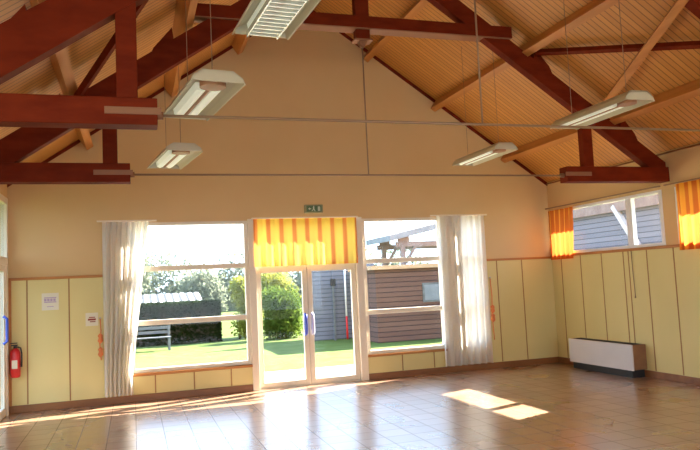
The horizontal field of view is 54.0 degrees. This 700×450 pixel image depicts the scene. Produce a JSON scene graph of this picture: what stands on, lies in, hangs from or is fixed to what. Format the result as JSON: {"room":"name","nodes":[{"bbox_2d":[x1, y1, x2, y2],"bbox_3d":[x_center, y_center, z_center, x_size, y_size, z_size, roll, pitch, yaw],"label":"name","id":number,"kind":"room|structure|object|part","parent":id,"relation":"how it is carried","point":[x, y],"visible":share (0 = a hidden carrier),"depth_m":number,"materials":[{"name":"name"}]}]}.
{"room":"community hall","nodes":[
{"label":"community hall","id":0,"kind":"room"},
{"bbox_2d":[0,184,6,408],"bbox_3d":[-3.090,0.500,3.199,0.200,3.820,16.000,-1,-5,-18],"label":"wall","id":1,"kind":"structure","parent":0,"point":[3,187],"depth_m":10.64,"materials":[{"name":"beige paint"}]},
{"bbox_2d":[0,193,8,420],"bbox_3d":[-5.182,1.202,10.158,0.141,3.360,1.200,-1,-5,-18],"label":"door","id":2,"kind":"structure","parent":1,"relation":"in","point":[4,321],"depth_m":10.51,"materials":[{"name":"beige paint"}]},
{"bbox_3d":[-5.221,1.595,10.402,0.084,0.453,0.044,-1,-5,-18],"label":"pull handle","id":3,"kind":"part","parent":2,"relation":"part of","materials":[{"name":"blue"}]},
{"bbox_2d":[7,30,550,366],"bbox_3d":[-0.746,-0.560,12.531,10.361,7.240,0.120,-1,-5,-18],"label":"wall","id":4,"kind":"structure","parent":0,"point":[54,229],"depth_m":12.51,"materials":[{"name":"beige paint"}]},
{"bbox_2d":[8,275,128,405],"bbox_3d":[-4.476,1.821,11.040,1.836,2.005,0.035,-1,-5,-18],"label":"panels","id":5,"kind":"object","parent":4,"relation":"attached to","point":[62,362],"visible":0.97,"depth_m":10.96,"materials":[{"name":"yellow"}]},
{"bbox_2d":[10,343,22,377],"bbox_3d":[-5.212,2.103,10.686,0.202,0.535,0.158,-7,-6,42],"label":"fire extinguisher","id":6,"kind":"object","parent":5,"relation":"attached to","point":[16,357],"visible":1,"depth_m":10.62,"materials":[{"name":"red metal"}]},
{"bbox_2d":[42,293,58,310],"bbox_3d":[-4.799,1.227,10.988,0.250,0.270,0.005,-1,-5,-18],"label":"notice sheet","id":7,"kind":"object","parent":5,"relation":"attached to","point":[50,301],"visible":1,"depth_m":10.99,"materials":[{"name":"beige paper"}]},
{"bbox_2d":[44,297,55,306],"bbox_3d":[-4.798,1.234,10.986,0.180,0.155,0.002,-1,-5,-18],"label":"print","id":8,"kind":"object","parent":7,"relation":"attached to","point":[48,301],"depth_m":10.98,"materials":[{"name":"purple"}]},
{"bbox_2d":[86,313,97,325],"bbox_3d":[-4.193,1.533,11.149,0.190,0.210,0.006,-1,-5,-18],"label":"notice sign","id":9,"kind":"object","parent":5,"relation":"attached to","point":[91,318],"visible":1,"depth_m":11.15,"materials":[{"name":"beige paper"}]},
{"bbox_2d":[98,317,102,359],"bbox_3d":[-4.049,1.844,11.130,0.084,0.695,0.084,-1,-5,-18],"label":"tieback","id":10,"kind":"object","parent":5,"relation":"attached to","point":[100,336],"visible":1,"depth_m":11.11,"materials":[{"name":"orange fabric"}]},
{"bbox_2d":[9,384,252,413],"bbox_3d":[-3.450,2.841,11.264,3.906,0.115,0.035,-1,-5,-18],"label":"baseboard","id":11,"kind":"structure","parent":4,"relation":"attached to","point":[241,388],"depth_m":11.19,"materials":[{"name":"brown wood"}]},
{"bbox_2d":[97,220,252,376],"bbox_3d":[-2.935,1.195,11.611,2.490,2.580,0.190,-1,-5,-18],"label":"window","id":12,"kind":"structure","parent":4,"relation":"in","point":[245,363],"depth_m":11.72,"materials":[{"name":"beige paint"}]},
{"bbox_2d":[102,221,148,397],"bbox_3d":[-3.654,1.356,11.258,0.740,2.830,0.145,-1,-5,-18],"label":"curtain","id":13,"kind":"object","parent":12,"relation":"hanging from","point":[123,243],"visible":1,"depth_m":11.24,"materials":[{"name":"white fabric"}]},
{"bbox_3d":[-3.706,-0.068,11.411,0.950,0.025,0.040,-1,-5,-18],"label":"curtain rail","id":14,"kind":"part","parent":12,"relation":"part of","materials":[{"name":"beige wood"}]},
{"bbox_3d":[-2.639,2.454,11.603,1.980,0.045,0.150,-1,-5,-18],"label":"sill","id":15,"kind":"part","parent":12,"relation":"part of","materials":[{"name":"white wood"}]},
{"bbox_2d":[133,364,252,394],"bbox_3d":[-2.585,2.603,11.560,2.050,0.355,0.035,-1,-5,-18],"label":"panels","id":16,"kind":"object","parent":4,"relation":"attached to","point":[238,376],"visible":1,"depth_m":11.54,"materials":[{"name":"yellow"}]},
{"bbox_2d":[247,219,259,390],"bbox_3d":[-1.696,1.381,12.016,0.120,2.980,0.170,-1,-5,-18],"label":"trim","id":17,"kind":"structure","parent":4,"relation":"attached to","point":[250,232],"depth_m":11.93,"materials":[{"name":"beige paint"}]},
{"bbox_2d":[7,10,547,186],"bbox_3d":[-0.812,-2.423,12.612,9.960,3.462,0.030,-1,-5,-18],"label":"trim","id":18,"kind":"structure","parent":4,"relation":"attached to","point":[78,141],"depth_m":13.08,"materials":[{"name":"brown wood"}]},
{"bbox_2d":[251,216,357,218],"bbox_3d":[-0.793,-0.136,12.327,1.960,0.023,0.060,-1,-5,-18],"label":"rail","id":19,"kind":"object","parent":4,"relation":"attached to","point":[315,216],"visible":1,"depth_m":12.29,"materials":[{"name":"beige paint"}]},
{"bbox_2d":[253,217,357,266],"bbox_3d":[-0.771,0.295,12.287,1.900,0.840,0.058,-1,-5,-18],"label":"valance","id":20,"kind":"object","parent":19,"relation":"hanging from","point":[287,241],"visible":1,"depth_m":12.28,"materials":[{"name":"yellow fabric"}]},
{"bbox_2d":[256,263,360,389],"bbox_3d":[-0.751,1.370,12.296,1.850,2.980,0.167,-1,-5,-18],"label":"door","id":21,"kind":"structure","parent":4,"relation":"in","point":[306,270],"depth_m":12.26,"materials":[{"name":"beige paint"}]},
{"bbox_3d":[-0.784,1.766,12.211,0.056,0.407,0.099,-1,-5,-18],"label":"pull handle","id":22,"kind":"part","parent":21,"relation":"part of","materials":[{"name":"blue"}]},
{"bbox_3d":[-0.660,1.764,12.251,0.056,0.407,0.099,-1,-5,-18],"label":"pull handle","id":23,"kind":"part","parent":21,"relation":"part of","materials":[{"name":"white"}]},
{"bbox_2d":[304,205,322,212],"bbox_3d":[-0.660,-0.291,12.427,0.340,0.150,0.079,-1,-5,-18],"label":"exit sign","id":24,"kind":"object","parent":4,"relation":"attached to","point":[307,208],"visible":1,"depth_m":12.39,"materials":[{"name":"green plastic"}]},
{"bbox_2d":[355,217,368,380],"bbox_3d":[0.191,1.342,12.615,0.140,2.980,0.170,-1,-5,-18],"label":"trim","id":25,"kind":"structure","parent":4,"relation":"attached to","point":[359,267],"depth_m":12.52,"materials":[{"name":"beige paint"}]},
{"bbox_2d":[368,349,445,373],"bbox_3d":[1.026,2.528,12.708,1.650,0.355,0.035,-1,-5,-18],"label":"panels","id":26,"kind":"object","parent":4,"relation":"attached to","point":[381,364],"visible":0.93,"depth_m":12.71,"materials":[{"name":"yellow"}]},
{"bbox_2d":[362,214,486,356],"bbox_3d":[1.481,1.103,13.014,2.580,2.580,0.190,-1,-5,-18],"label":"window","id":27,"kind":"structure","parent":4,"relation":"in","point":[436,348],"depth_m":12.82,"materials":[{"name":"beige paint"}]},
{"bbox_3d":[1.068,2.376,12.781,1.600,0.045,0.150,-1,-5,-18],"label":"sill","id":28,"kind":"part","parent":27,"relation":"part of","materials":[{"name":"white wood"}]},
{"bbox_3d":[2.101,-0.190,13.257,1.200,0.025,0.040,-1,-5,-18],"label":"curtain rail","id":29,"kind":"part","parent":27,"relation":"part of","materials":[{"name":"beige wood"}]},
{"bbox_2d":[436,215,493,366],"bbox_3d":[2.182,1.234,13.114,1.010,2.830,0.158,-1,-5,-18],"label":"curtain","id":30,"kind":"object","parent":27,"relation":"hanging from","point":[461,239],"visible":1,"depth_m":13.11,"materials":[{"name":"white fabric"}]},
{"bbox_2d":[369,357,558,379],"bbox_3d":[2.211,2.722,13.063,4.135,0.115,0.035,-1,-5,-18],"label":"baseboard","id":31,"kind":"structure","parent":4,"relation":"attached to","point":[396,374],"depth_m":13.02,"materials":[{"name":"brown wood"}]},
{"bbox_2d":[486,256,558,362],"bbox_3d":[3.386,1.651,13.539,1.565,2.015,0.035,-1,-5,-18],"label":"panels","id":32,"kind":"object","parent":4,"relation":"attached to","point":[522,297],"visible":0.79,"depth_m":13.55,"materials":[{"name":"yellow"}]},
{"bbox_2d":[489,277,494,339],"bbox_3d":[2.764,1.612,13.303,0.084,1.214,0.084,-1,-5,-18],"label":"tieback","id":33,"kind":"object","parent":32,"relation":"attached to","point":[492,305],"visible":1,"depth_m":13.28,"materials":[{"name":"orange fabric"}]},
{"bbox_2d":[545,186,659,209],"bbox_3d":[4.437,-0.469,12.394,0.030,0.020,3.170,-1,-5,-18],"label":"rail","id":34,"kind":"object","parent":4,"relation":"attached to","point":[654,186],"visible":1,"depth_m":12.16,"materials":[{"name":"brown wood"}]},
{"bbox_2d":[548,207,573,259],"bbox_3d":[4.126,0.176,13.397,0.090,0.980,0.820,-1,-5,-18],"label":"curtain","id":35,"kind":"object","parent":34,"relation":"hanging from","point":[560,220],"visible":1,"depth_m":13.37,"materials":[{"name":"orange fabric"}]},
{"bbox_2d":[135,302,442,371],"bbox_3d":[-12.264,7.165,55.577,130.000,0.200,89.800,-1,-5,-18],"label":"ground","id":36,"kind":"structure","parent":0,"point":[283,354],"depth_m":19.85,"materials":[{"name":"green plant"}]},
{"bbox_2d":[141,239,157,294],"bbox_3d":[-13.071,3.311,39.751,4.499,5.523,2.730,-2,-5,-14],"label":"tree","id":37,"kind":"object","parent":36,"relation":"on","point":[146,275],"visible":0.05,"depth_m":40.00,"materials":[{"name":"green plant"}]},
{"bbox_2d":[135,326,170,352],"bbox_3d":[-6.277,3.625,21.815,1.135,0.750,0.460,-1,-5,-18],"label":"garden bench","id":38,"kind":"object","parent":36,"relation":"on","point":[167,331],"visible":0.72,"depth_m":21.97,"materials":[{"name":"grey wood"}]},
{"bbox_3d":[-6.264,3.582,21.797,1.120,0.030,0.390,-1,-5,-18],"label":"seat","id":39,"kind":"part","parent":38,"relation":"part of","materials":[{"name":"grey wood"}]},
{"bbox_3d":[-6.346,3.386,22.043,1.120,0.230,0.030,-1,-5,-18],"label":"backrest","id":40,"kind":"part","parent":38,"relation":"part of","materials":[{"name":"grey wood"}]},
{"bbox_3d":[-5.725,3.770,21.764,0.070,0.400,0.060,-1,-5,-18],"label":"leg","id":41,"kind":"part","parent":38,"relation":"part of","materials":[{"name":"grey wood"}]},
{"bbox_2d":[140,292,201,306],"bbox_3d":[-8.019,3.738,28.289,3.700,1.750,2.200,-1,-5,-18],"label":"canopy","id":42,"kind":"object","parent":36,"relation":"on","point":[191,296],"visible":0.21,"depth_m":28.72,"materials":[{"name":"grey fabric"}]},
{"bbox_2d":[136,299,222,346],"bbox_3d":[-8.028,3.505,23.771,7.088,1.592,1.126,-1,-5,-18],"label":"hedge","id":43,"kind":"object","parent":36,"relation":"on","point":[200,332],"visible":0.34,"depth_m":24.04,"materials":[{"name":"green plant"}]},
{"bbox_2d":[177,256,232,313],"bbox_3d":[-9.058,3.930,42.100,2.921,4.111,3.320,-6,-6,36],"label":"tree","id":44,"kind":"object","parent":36,"relation":"on","point":[207,287],"visible":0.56,"depth_m":41.76,"materials":[{"name":"green plant"}]},
{"bbox_2d":[227,273,264,339],"bbox_3d":[-3.749,3.051,25.168,1.455,2.604,1.243,-2,-5,-5],"label":"shrub","id":45,"kind":"object","parent":36,"relation":"on","point":[238,285],"visible":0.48,"depth_m":24.93,"materials":[{"name":"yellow plant"}]},
{"bbox_2d":[261,272,300,295],"bbox_3d":[-4.997,3.590,42.316,4.079,4.407,2.642,0,-5,-26],"label":"tree","id":46,"kind":"object","parent":36,"relation":"on","point":[288,280],"visible":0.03,"depth_m":42.51,"materials":[{"name":"green plant"}]},
{"bbox_2d":[261,272,301,324],"bbox_3d":[-2.958,3.035,26.832,2.157,2.821,1.376,0,-5,-27],"label":"shrub","id":47,"kind":"object","parent":36,"relation":"on","point":[272,279],"visible":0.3,"depth_m":26.68,"materials":[{"name":"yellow plant"}]},
{"bbox_2d":[261,285,302,339],"bbox_3d":[-2.442,3.169,24.407,2.049,2.178,1.396,0,-5,-26],"label":"shrub","id":48,"kind":"object","parent":36,"relation":"on","point":[282,311],"visible":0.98,"depth_m":24.16,"materials":[{"name":"green plant"}]},
{"bbox_2d":[141,221,432,310],"bbox_3d":[-8.282,5.768,55.819,35.424,12.107,3.720,-1,-5,-18],"label":"woodland","id":49,"kind":"object","parent":36,"relation":"on","point":[172,287],"visible":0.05,"depth_m":54.64,"materials":[{"name":"green plant"}]},
{"bbox_2d":[264,365,354,381],"bbox_3d":[-0.418,3.071,13.903,10.500,0.045,2.800,-1,-5,-18],"label":"path","id":50,"kind":"object","parent":36,"relation":"on","point":[274,376],"visible":0.07,"depth_m":14.36,"materials":[{"name":"concrete"}]},
{"bbox_2d":[330,279,336,339],"bbox_3d":[-0.524,2.784,22.639,0.160,2.020,0.140,-1,-5,-18],"label":"garden lamp post","id":51,"kind":"object","parent":36,"relation":"on","point":[332,281],"visible":1,"depth_m":22.62,"materials":[{"name":"grey metal"}]},
{"bbox_3d":[-0.521,2.843,22.634,0.070,1.900,0.070,-1,-5,-18],"label":"post","id":52,"kind":"part","parent":51,"relation":"part of","materials":[{"name":"grey metal"}]},
{"bbox_2d":[312,263,373,340],"bbox_3d":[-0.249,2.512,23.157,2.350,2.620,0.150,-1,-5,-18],"label":"shed","id":53,"kind":"object","parent":36,"relation":"on","point":[321,288],"visible":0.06,"depth_m":22.99,"materials":[{"name":"grey wood"}]},
{"bbox_2d":[344,270,348,338],"bbox_3d":[-0.132,2.644,22.881,0.065,2.300,0.068,-1,-5,-18],"label":"pole","id":54,"kind":"object","parent":36,"relation":"on","point":[347,335],"visible":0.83,"depth_m":22.86,"materials":[{"name":"white metal"}]},
{"bbox_2d":[348,263,441,342],"bbox_3d":[2.582,2.472,22.586,4.700,2.340,2.420,-1,-5,-18],"label":"shed","id":55,"kind":"object","parent":36,"relation":"on","point":[410,285],"visible":0.46,"depth_m":21.20,"materials":[{"name":"brown stained wood"},{"name":"grey wood"},{"name":"glass"}]},
{"bbox_2d":[366,223,436,265],"bbox_3d":[3.029,1.694,25.341,4.150,4.300,2.600,-1,-5,-18],"label":"canopy","id":56,"kind":"object","parent":36,"relation":"on","point":[403,243],"visible":0.34,"depth_m":24.10,"materials":[{"name":"white metal"}]},
{"bbox_3d":[1.334,2.405,25.684,0.160,3.100,0.160,-1,-5,-18],"label":"post","id":57,"kind":"part","parent":56,"relation":"part of","materials":[{"name":"wood"}]},
{"bbox_3d":[1.903,2.229,23.880,0.160,3.100,0.160,-1,-5,-18],"label":"post","id":58,"kind":"part","parent":56,"relation":"part of","materials":[{"name":"brown wood"}]},
{"bbox_2d":[573,194,661,249],"bbox_3d":[7.838,1.256,19.424,1.750,3.750,6.400,-1,-5,-18],"label":"lean to","id":59,"kind":"object","parent":36,"relation":"on","point":[604,225],"visible":0.3,"depth_m":18.79,"materials":[{"name":"grey wood"}]},
{"bbox_2d":[0,363,699,449],"bbox_3d":[1.821,2.205,4.636,10.361,0.200,16.100,-1,-5,-18],"label":"floor","id":60,"kind":"structure","parent":0,"point":[550,406],"depth_m":9.11,"materials":[{"name":"tile"}]},
{"bbox_2d":[569,338,646,377],"bbox_3d":[4.508,2.318,12.098,0.285,0.546,1.720,-1,-5,-18],"label":"wall heater","id":61,"kind":"object","parent":60,"relation":"on","point":[625,359],"visible":1,"depth_m":11.81,"materials":[{"name":"white painted metal"},{"name":"brown wood"},{"name":"black plastic"}]},
{"bbox_3d":[4.381,2.261,12.064,0.025,0.425,1.720,-1,-5,-18],"label":"panel","id":62,"kind":"part","parent":61,"relation":"part of","materials":[{"name":"white metal"}]},
{"bbox_2d":[573,338,638,344],"bbox_3d":[4.505,2.048,12.116,0.180,0.006,1.586,-1,-5,-18],"label":"grille","id":63,"kind":"object","parent":61,"relation":"attached to","point":[589,339],"depth_m":11.99,"materials":[{"name":"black metal"}]},
{"bbox_2d":[0,0,699,181],"bbox_3d":[1.601,-3.030,4.981,11.360,4.019,16.520,-1,-5,-18],"label":"ceiling","id":64,"kind":"structure","parent":0,"point":[434,66],"depth_m":10.24,"materials":[{"name":"brown wood"}]},
{"bbox_2d":[147,65,202,169],"bbox_3d":[-2.450,-1.566,9.457,0.486,1.379,1.380,0,-5,-26],"label":"hanging lamp","id":65,"kind":"object","parent":64,"relation":"hanging from","point":[176,155],"visible":0.89,"depth_m":9.27,"materials":[{"name":"beige"}]},
{"bbox_3d":[-2.713,-0.873,10.016,0.432,0.095,0.020,0,-5,-26],"label":"plate","id":66,"kind":"part","parent":65,"relation":"part of","materials":[{"name":"beige"}]},
{"bbox_3d":[-2.663,-1.570,9.902,0.007,1.279,0.009,0,-5,-26],"label":"suspension rod","id":67,"kind":"part","parent":65,"relation":"part of","materials":[{"name":"brown"}]},
{"bbox_2d":[147,142,202,169],"bbox_3d":[-2.421,-0.934,9.405,0.486,0.110,1.380,0,-5,-26],"label":"tray","id":68,"kind":"object","parent":65,"relation":"on","point":[176,155],"depth_m":9.26,"materials":[{"name":"beige metal"}]},
{"bbox_3d":[-2.129,-1.001,8.795,0.432,0.095,0.020,0,-5,-26],"label":"plate","id":69,"kind":"part","parent":65,"relation":"part of","materials":[{"name":"beige metal"}]},
{"bbox_2d":[165,0,197,97],"bbox_3d":[-0.713,-3.064,4.301,0.223,0.249,15.970,-1,-5,-18],"label":"purlin","id":70,"kind":"object","parent":64,"relation":"attached to","point":[172,80],"visible":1,"depth_m":8.88,"materials":[{"name":"brown wood"}]},
{"bbox_2d":[232,34,249,54],"bbox_3d":[0.368,-3.898,4.724,0.204,0.227,15.970,-1,-5,-18],"label":"purlin","id":71,"kind":"object","parent":64,"relation":"attached to","point":[240,41],"visible":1,"depth_m":11.89,"materials":[{"name":"brown wood"}]},
{"bbox_2d":[232,0,320,39],"bbox_3d":[-0.534,-2.495,5.150,0.486,1.793,1.380,-1,-5,-22],"label":"hanging lamp","id":72,"kind":"object","parent":64,"relation":"hanging from","point":[277,19],"visible":1,"depth_m":5.33,"materials":[{"name":"beige metal"}]},
{"bbox_3d":[-0.745,-1.621,5.713,0.432,0.095,0.020,-1,-5,-22],"label":"plate","id":73,"kind":"part","parent":72,"relation":"part of","materials":[{"name":"beige metal"}]},
{"bbox_2d":[246,0,307,39],"bbox_3d":[-0.550,-1.611,5.222,0.261,0.045,0.970,-1,-5,-22],"label":"grille","id":74,"kind":"object","parent":72,"relation":"attached to","point":[274,16],"depth_m":5.27,"materials":[{"name":"white metal"}]},
{"bbox_2d":[0,0,669,183],"bbox_3d":[0.172,-2.454,9.514,9.940,3.770,0.220,-1,-5,-18],"label":"roof truss","id":75,"kind":"object","parent":64,"relation":"attached to","point":[169,52],"visible":0.84,"depth_m":9.41,"materials":[{"name":"brown paint"}]},
{"bbox_3d":[-2.944,-1.150,8.408,0.170,0.866,0.120,-1,-5,-18],"label":"post","id":76,"kind":"part","parent":75,"relation":"part of","materials":[{"name":"red wood"}]},
{"bbox_2d":[74,0,148,95],"bbox_3d":[-2.481,-1.958,7.264,0.096,1.015,3.590,1,-6,-40],"label":"brace","id":77,"kind":"object","parent":75,"relation":"attached to","point":[110,47],"visible":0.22,"depth_m":7.58,"materials":[{"name":"brown wood"}]},
{"bbox_3d":[0.255,-0.681,9.372,6.160,0.026,0.026,-1,-5,-18],"label":"tie rod","id":78,"kind":"part","parent":75,"relation":"part of","materials":[{"name":"brown"}]},
{"bbox_3d":[0.124,-3.446,9.600,0.200,1.775,0.130,-1,-5,-18],"label":"king post","id":79,"kind":"part","parent":75,"relation":"part of","materials":[{"name":"red wood"}]},
{"bbox_3d":[0.212,-1.575,9.446,0.018,1.795,0.018,1,-6,-40],"label":"hanger rod","id":80,"kind":"part","parent":75,"relation":"part of","materials":[{"name":"brown"}]},
{"bbox_2d":[431,0,621,111],"bbox_3d":[4.054,-3.055,5.806,0.204,0.227,15.970,-1,-5,-18],"label":"purlin","id":81,"kind":"object","parent":75,"relation":"attached to","point":[592,9],"visible":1,"depth_m":9.87,"materials":[{"name":"brown wood"}]},
{"bbox_3d":[3.592,-1.299,10.486,0.170,0.889,0.120,-1,-5,-18],"label":"post","id":82,"kind":"part","parent":75,"relation":"part of","materials":[{"name":"red wood"}]},
{"bbox_2d":[0,0,699,131],"bbox_3d":[1.010,-2.762,6.859,9.940,3.770,0.220,-1,-5,-18],"label":"roof truss","id":83,"kind":"object","parent":64,"relation":"attached to","point":[33,35],"visible":1,"depth_m":5.64,"materials":[{"name":"brown paint"}]},
{"bbox_2d":[29,0,92,149],"bbox_3d":[-1.984,-2.098,3.806,0.223,0.249,15.970,-1,-5,-18],"label":"purlin","id":84,"kind":"object","parent":83,"relation":"attached to","point":[60,61],"visible":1,"depth_m":7.65,"materials":[{"name":"brown wood"}]},
{"bbox_3d":[-1.898,-1.490,5.822,0.170,0.919,0.120,-1,-5,-18],"label":"post","id":85,"kind":"part","parent":83,"relation":"part of","materials":[{"name":"red wood"}]},
{"bbox_2d":[163,0,245,120],"bbox_3d":[-1.461,-1.877,6.588,0.486,1.434,1.380,0,-5,-26],"label":"hanging lamp","id":86,"kind":"object","parent":83,"relation":"hanging from","point":[207,91],"visible":0.94,"depth_m":6.35,"materials":[{"name":"beige"}]},
{"bbox_3d":[-1.722,-1.156,7.144,0.432,0.095,0.020,0,-5,-26],"label":"plate","id":87,"kind":"part","parent":86,"relation":"part of","materials":[{"name":"beige metal"}]},
{"bbox_3d":[-1.674,-1.880,7.032,0.007,1.334,0.009,0,-5,-26],"label":"suspension rod","id":88,"kind":"part","parent":86,"relation":"part of","materials":[{"name":"brown"}]},
{"bbox_2d":[163,69,245,120],"bbox_3d":[-1.430,-1.218,6.534,0.486,0.110,1.380,0,-5,-26],"label":"tray","id":89,"kind":"object","parent":86,"relation":"on","point":[207,91],"depth_m":6.35,"materials":[{"name":"beige metal"}]},
{"bbox_3d":[-1.253,-1.972,6.152,0.007,1.334,0.009,0,-5,-26],"label":"suspension rod","id":90,"kind":"part","parent":86,"relation":"part of","materials":[{"name":"grey metal"}]},
{"bbox_3d":[-1.138,-1.284,5.923,0.432,0.095,0.020,0,-5,-26],"label":"plate","id":91,"kind":"part","parent":86,"relation":"part of","materials":[{"name":"beige metal"}]},
{"bbox_2d":[364,0,428,61],"bbox_3d":[2.734,-3.939,5.475,0.204,0.227,15.970,-1,-5,-18],"label":"purlin","id":92,"kind":"object","parent":83,"relation":"attached to","point":[418,5],"visible":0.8,"depth_m":11.83,"materials":[{"name":"brown wood"}]},
{"bbox_3d":[1.311,-0.994,6.787,6.160,0.026,0.026,-1,-5,-18],"label":"tie rod","id":93,"kind":"part","parent":83,"relation":"part of","materials":[{"name":"brown"}]},
{"bbox_3d":[1.269,-1.888,6.861,0.018,1.795,0.018,1,-6,-40],"label":"hanger rod","id":94,"kind":"part","parent":83,"relation":"part of","materials":[{"name":"brown"}]},
{"bbox_2d":[501,78,699,162],"bbox_3d":[5.492,-2.091,6.166,0.204,0.227,15.970,-1,-5,-18],"label":"purlin","id":95,"kind":"object","parent":83,"relation":"attached to","point":[689,90],"visible":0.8,"depth_m":10.24,"materials":[{"name":"brown wood"}]},
{"bbox_2d":[535,41,699,55],"bbox_3d":[3.878,-2.290,8.830,0.096,0.961,3.466,1,-6,-39],"label":"brace","id":96,"kind":"object","parent":83,"relation":"attached to","point":[682,45],"visible":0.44,"depth_m":9.18,"materials":[{"name":"brown wood"}]},
{"bbox_2d":[602,0,688,101],"bbox_3d":[3.792,-2.186,8.993,0.138,0.750,2.950,-3,-5,0],"label":"brace","id":97,"kind":"object","parent":83,"relation":"attached to","point":[678,5],"visible":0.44,"depth_m":8.64,"materials":[{"name":"brown wood"}]},
{"bbox_2d":[452,47,517,165],"bbox_3d":[2.015,-2.002,10.699,0.389,1.952,1.380,-1,-5,-18],"label":"hanging lamp","id":98,"kind":"object","parent":64,"relation":"hanging from","point":[499,149],"visible":1,"depth_m":10.46,"materials":[{"name":"beige metal"}]},
{"bbox_3d":[1.866,-2.006,11.169,0.006,1.852,0.009,-1,-5,-18],"label":"suspension rod","id":99,"kind":"part","parent":98,"relation":"part of","materials":[{"name":"brown"}]},
{"bbox_3d":[2.160,-2.097,10.238,0.006,1.852,0.009,-1,-5,-18],"label":"suspension rod","id":100,"kind":"part","parent":98,"relation":"part of","materials":[{"name":"brown"}]},
{"bbox_3d":[2.262,-1.151,9.978,0.346,0.095,0.020,-1,-5,-18],"label":"plate","id":101,"kind":"part","parent":98,"relation":"part of","materials":[{"name":"beige metal"}]},
{"bbox_2d":[550,0,654,129],"bbox_3d":[2.846,-2.248,8.068,0.389,1.972,1.380,-1,-5,-18],"label":"hanging lamp","id":102,"kind":"object","parent":64,"relation":"hanging from","point":[632,99],"visible":0.94,"depth_m":7.80,"materials":[{"name":"beige metal"}]},
{"bbox_3d":[2.697,-2.252,8.538,0.006,1.872,0.009,-1,-5,-18],"label":"suspension rod","id":103,"kind":"part","parent":102,"relation":"part of","materials":[{"name":"brown"}]},
{"bbox_3d":[2.991,-2.343,7.607,0.006,1.872,0.009,-1,-5,-18],"label":"suspension rod","id":104,"kind":"part","parent":102,"relation":"part of","materials":[{"name":"brown"}]},
{"bbox_3d":[3.094,-1.386,7.346,0.346,0.095,0.020,-1,-5,-18],"label":"plate","id":105,"kind":"part","parent":102,"relation":"part of","materials":[{"name":"beige metal"}]},
{"bbox_2d":[547,142,699,252],"bbox_3d":[6.591,0.297,6.276,0.200,3.820,16.000,-1,-5,-18],"label":"wall","id":106,"kind":"structure","parent":0,"point":[684,164],"depth_m":11.09,"materials":[{"name":"beige paint"}]},
{"bbox_2d":[573,190,665,252],"bbox_3d":[4.587,0.017,12.400,0.120,0.890,3.060,-1,-5,-18],"label":"window","id":107,"kind":"structure","parent":106,"relation":"in","point":[629,200],"depth_m":11.66,"materials":[{"name":"white paint"}]},
{"bbox_2d":[546,143,699,184],"bbox_3d":[6.398,-1.571,6.380,0.030,0.023,15.970,-1,-5,-18],"label":"trim","id":108,"kind":"structure","parent":106,"relation":"attached to","point":[699,143],"depth_m":10.87,"materials":[{"name":"brown wood"}]},
{"bbox_2d":[550,244,699,377],"bbox_3d":[6.503,0.888,6.180,0.050,2.035,15.980,-1,-5,-18],"label":"panels","id":109,"kind":"object","parent":106,"relation":"attached to","point":[594,293],"visible":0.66,"depth_m":11.49,"materials":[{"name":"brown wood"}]},
{"bbox_3d":[6.457,-0.102,6.261,0.050,0.045,15.980,-1,-5,-18],"label":"cap rail","id":110,"kind":"part","parent":109,"relation":"part of","materials":[{"name":"brown wood"}]},
{"bbox_2d":[631,252,635,297],"bbox_3d":[4.779,0.835,11.579,0.022,0.791,0.030,1,-6,-40],"label":"pull cord","id":111,"kind":"object","parent":109,"relation":"hanging from","point":[631,252],"visible":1,"depth_m":11.57,"materials":[{"name":"brown fabric"}]},
{"bbox_2d":[559,357,699,385],"bbox_3d":[6.562,1.942,6.088,0.035,0.115,15.965,-1,-5,-18],"label":"baseboard","id":112,"kind":"structure","parent":106,"relation":"attached to","point":[651,374],"depth_m":10.86,"materials":[{"name":"brown wood"}]},
{"bbox_2d":[674,187,678,238],"bbox_3d":[5.359,-0.221,9.955,0.120,0.890,1.530,-1,-5,-18],"label":"window","id":113,"kind":"structure","parent":106,"relation":"in","point":[674,187],"depth_m":10.66,"materials":[{"name":"white paint"}]},
{"bbox_2d":[663,177,699,185],"bbox_3d":[5.347,-0.749,9.512,0.030,0.020,2.700,-1,-5,-18],"label":"rail","id":114,"kind":"object","parent":106,"relation":"attached to","point":[699,177],"visible":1,"depth_m":10.45,"materials":[{"name":"brown wood"}]},
{"bbox_2d":[675,179,699,249],"bbox_3d":[5.280,-0.200,9.743,0.094,1.020,1.680,-1,-5,-18],"label":"curtain","id":115,"kind":"object","parent":114,"relation":"hanging from","point":[687,193],"visible":1,"depth_m":10.33,"materials":[{"name":"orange fabric"}]}
]}

